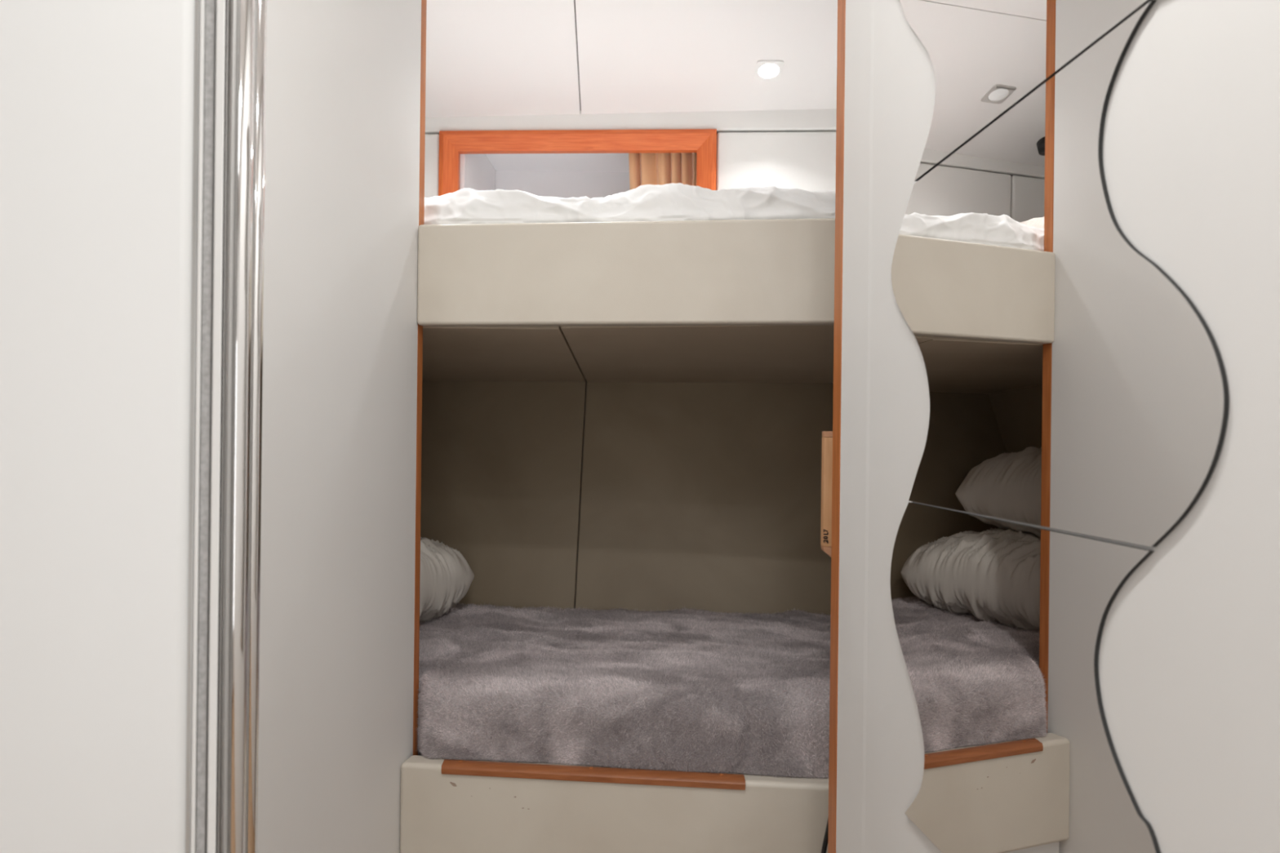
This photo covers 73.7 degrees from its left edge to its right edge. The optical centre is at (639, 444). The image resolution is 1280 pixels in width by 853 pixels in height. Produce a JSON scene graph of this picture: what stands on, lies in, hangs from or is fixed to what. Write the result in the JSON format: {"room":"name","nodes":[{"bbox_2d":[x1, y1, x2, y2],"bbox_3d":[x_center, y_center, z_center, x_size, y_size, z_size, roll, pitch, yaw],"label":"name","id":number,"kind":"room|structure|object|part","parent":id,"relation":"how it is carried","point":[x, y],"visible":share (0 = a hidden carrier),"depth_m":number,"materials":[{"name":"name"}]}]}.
{"room":"boat cabin","nodes":[
{"label":"boat cabin","id":0,"kind":"room"},
{"bbox_2d":[0,0,204,852],"bbox_3d":[-0.933,0.022,0.654,1.194,2.336,0.051,1,0,0],"label":"wall","id":1,"kind":"structure","parent":0,"point":[96,96],"depth_m":0.63,"materials":[{"name":"white paint"}]},
{"bbox_2d":[185,0,227,852],"bbox_3d":[-0.329,0.029,0.644,0.036,2.336,0.025,1,0,0],"label":"door frame","id":2,"kind":"structure","parent":1,"relation":"attached to","point":[214,157],"depth_m":0.64,"materials":[{"name":"metal"}]},
{"bbox_2d":[204,0,421,852],"bbox_3d":[-0.834,0.023,1.355,0.781,2.336,0.670,1,0,0],"label":"wall","id":3,"kind":"structure","parent":0,"point":[343,105],"depth_m":1.41,"materials":[{"name":"white paint"}]},
{"bbox_2d":[413,0,426,755],"bbox_3d":[-0.458,0.027,1.702,0.038,2.336,0.024,1,0,0],"label":"trim","id":4,"kind":"structure","parent":3,"relation":"attached to","point":[424,2],"depth_m":1.70,"materials":[{"name":"brown wood"}]},
{"bbox_2d":[438,131,773,171],"bbox_3d":[-0.333,-0.633,2.597,2.384,0.986,0.032,1,0,3],"label":"wall","id":5,"kind":"structure","parent":0,"point":[741,131],"depth_m":2.55,"materials":[{"name":"grey paint"}]},
{"bbox_2d":[424,133,439,197],"bbox_3d":[-0.827,-0.646,2.595,0.438,0.593,0.020,1,0,3],"label":"wall panel","id":6,"kind":"object","parent":5,"relation":"attached to","point":[432,140],"visible":0.16,"depth_m":2.58,"materials":[{"name":"white paint"}]},
{"bbox_2d":[438,128,716,198],"bbox_3d":[-0.172,-0.641,2.677,0.868,0.700,0.324,1,0,0],"label":"window","id":7,"kind":"structure","parent":5,"relation":"in","point":[560,163],"depth_m":2.56,"materials":[{"name":"orange wood"}]},
{"bbox_3d":[-0.578,-0.644,2.573,0.056,0.595,0.039,1,0,0],"label":"frame","id":8,"kind":"part","parent":7,"relation":"part of","materials":[{"name":"orange wood"}]},
{"bbox_3d":[-0.188,-0.908,2.554,0.831,0.058,0.041,1,0,3],"label":"frame","id":9,"kind":"part","parent":7,"relation":"part of","materials":[{"name":"orange wood"}]},
{"bbox_2d":[628,152,696,190],"bbox_3d":[0.085,-0.639,2.610,0.250,0.583,0.046,1,0,0],"label":"curtain","id":10,"kind":"object","parent":7,"relation":"hanging from","point":[645,168],"visible":0.19,"depth_m":2.60,"materials":[{"name":"orange fabric"}]},
{"bbox_3d":[0.195,-0.635,2.536,0.056,0.595,0.043,1,0,0],"label":"frame","id":11,"kind":"part","parent":7,"relation":"part of","materials":[{"name":"orange wood"}]},
{"bbox_2d":[425,108,836,133],"bbox_3d":[-0.329,-0.982,2.570,2.383,0.083,0.023,1,0,3],"label":"trim","id":12,"kind":"structure","parent":5,"relation":"attached to","point":[790,120],"depth_m":2.54,"materials":[{"name":"white paint"}]},
{"bbox_2d":[715,131,835,191],"bbox_3d":[0.537,-0.631,2.530,0.624,0.593,0.020,1,0,3],"label":"wall panel","id":13,"kind":"object","parent":5,"relation":"attached to","point":[802,160],"visible":0.2,"depth_m":2.53,"materials":[{"name":"white paint"}]},
{"bbox_2d":[420,379,833,615],"bbox_3d":[-0.208,0.373,2.393,2.129,1.153,0.384,1,0,3],"label":"wall","id":14,"kind":"structure","parent":0,"point":[706,496],"depth_m":2.44,"materials":[{"name":"plastic"}]},
{"bbox_2d":[417,217,835,382],"bbox_3d":[-0.169,-0.308,2.073,2.035,0.246,1.048,1,0,0],"label":"bunk","id":15,"kind":"object","parent":14,"relation":"on","point":[721,300],"visible":0.48,"depth_m":1.66,"materials":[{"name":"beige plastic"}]},
{"bbox_3d":[-0.675,-0.222,2.159,1.025,0.061,0.877,1,0,0],"label":"underside panel","id":16,"kind":"part","parent":15,"relation":"part of","materials":[{"name":"beige plastic"}]},
{"bbox_3d":[0.342,-0.215,2.075,1.003,0.065,0.953,1,0,0],"label":"underside panel","id":17,"kind":"part","parent":15,"relation":"part of","materials":[{"name":"beige plastic"}]},
{"bbox_3d":[-0.051,-0.398,2.087,1.760,0.131,0.822,1,0,0],"label":"mattress","id":18,"kind":"object","parent":15,"relation":"on","visible":0},
{"bbox_2d":[423,182,835,224],"bbox_3d":[-0.084,-0.467,2.079,1.862,0.132,0.984,1,0,0],"label":"duvet","id":19,"kind":"object","parent":18,"relation":"on","point":[673,201],"visible":0.2,"depth_m":1.68,"materials":[{"name":"white fabric"}]},
{"bbox_2d":[425,0,837,117],"bbox_3d":[-0.328,-1.067,0.807,2.482,0.213,3.757,1,0,0],"label":"ceiling","id":20,"kind":"structure","parent":0,"point":[484,57],"depth_m":2.31,"materials":[{"name":"white paint"}]},
{"bbox_2d":[753,60,783,79],"bbox_3d":[0.356,-1.035,2.359,0.076,0.024,0.073,1,0,0],"label":"recessed light","id":21,"kind":"object","parent":20,"relation":"in","point":[764,69],"visible":1,"depth_m":2.35,"materials":[{"name":"white plastic"}]},
{"bbox_2d":[835,0,1279,852],"bbox_3d":[0.470,0.037,0.121,0.084,2.336,2.321,1,0,-9],"label":"wall","id":22,"kind":"structure","parent":0,"point":[1189,651],"depth_m":0.62,"materials":[{"name":"white paint"}]},
{"bbox_2d":[820,431,832,556],"bbox_3d":[0.340,0.100,1.393,0.051,0.245,0.179,1,0,0],"label":"wooden plaque","id":23,"kind":"object","parent":22,"relation":"attached to","point":[827,436],"visible":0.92,"depth_m":1.46,"materials":[{"name":"brown wood"}]},
{"bbox_2d":[827,0,845,852],"bbox_3d":[0.316,0.036,1.286,0.046,2.336,0.033,1,0,0],"label":"trim","id":24,"kind":"structure","parent":22,"relation":"attached to","point":[841,3],"depth_m":1.28,"materials":[{"name":"brown wood"}]},
{"bbox_2d":[899,0,1151,181],"bbox_3d":[0.360,-0.516,0.829,0.004,0.398,0.530,1,0,-7],"label":"mirror","id":25,"kind":"object","parent":22,"relation":"attached to","point":[987,56],"visible":1,"depth_m":0.86,"materials":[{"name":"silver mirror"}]},
{"bbox_2d":[890,502,1160,852],"bbox_3d":[0.351,0.264,0.833,0.004,0.388,0.503,1,0,-7],"label":"mirror","id":26,"kind":"object","parent":22,"relation":"attached to","point":[999,624],"visible":1,"depth_m":0.81,"materials":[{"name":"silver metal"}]},
{"bbox_2d":[891,0,1229,546],"bbox_3d":[0.356,-0.128,0.828,0.004,0.407,0.528,1,0,-7],"label":"mirror","id":27,"kind":"object","parent":22,"relation":"attached to","point":[1074,384],"visible":1,"depth_m":0.75,"materials":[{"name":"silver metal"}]},
{"bbox_3d":[-0.354,1.222,0.909,2.482,0.051,3.961,1,0,0],"label":"floor","id":28,"kind":"structure","parent":0,"visible":0},
{"bbox_2d":[217,0,254,852],"bbox_3d":[-0.330,0.029,0.697,0.020,2.336,0.020,1,0,0],"label":"chrome pole","id":29,"kind":"object","parent":28,"relation":"on","point":[241,13],"visible":1,"depth_m":0.69,"materials":[{"name":"silver metal"}]},
{"bbox_2d":[245,0,266,852],"bbox_3d":[-0.425,0.027,0.935,0.018,2.336,0.018,1,0,0],"label":"door frame","id":30,"kind":"structure","parent":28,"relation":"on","point":[260,6],"depth_m":0.93,"materials":[{"name":"silver metal"}]},
{"bbox_2d":[400,755,828,852],"bbox_3d":[-0.115,0.906,1.818,1.930,0.586,0.546,1,0,3],"label":"bed base","id":31,"kind":"object","parent":28,"relation":"on","point":[440,813],"visible":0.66,"depth_m":1.59,"materials":[{"name":"white wood"}]},
{"bbox_2d":[441,759,745,790],"bbox_3d":[-0.092,0.618,1.601,0.575,0.019,0.027,1,0,6],"label":"wood trim","id":32,"kind":"structure","parent":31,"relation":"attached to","point":[461,767],"depth_m":1.59,"materials":[{"name":"brown wood"}]},
{"bbox_3d":[-0.070,0.587,1.945,1.776,0.155,0.595,1,0,0],"label":"mattress","id":33,"kind":"object","parent":31,"relation":"on","visible":0},
{"bbox_2d":[416,602,831,779],"bbox_3d":[-0.096,0.524,1.953,1.900,0.177,0.775,1,0,3],"label":"blanket","id":34,"kind":"object","parent":33,"relation":"on","point":[689,691],"visible":0.48,"depth_m":1.66,"materials":[{"name":"grey fabric"}]},
{"bbox_2d":[419,537,474,623],"bbox_3d":[-0.785,0.327,2.064,0.508,0.258,0.628,1,0,21],"label":"pillow","id":35,"kind":"object","parent":34,"relation":"on","point":[446,576],"visible":0.04,"depth_m":2.15,"materials":[{"name":"white fabric"}]},
{"bbox_2d":[821,817,828,852],"bbox_3d":[0.329,0.862,1.460,0.066,0.677,0.015,1,0,10],"label":"cord","id":36,"kind":"object","parent":28,"relation":"on","point":[824,845],"visible":0.23,"depth_m":1.46,"materials":[{"name":"black plastic"}]}
]}

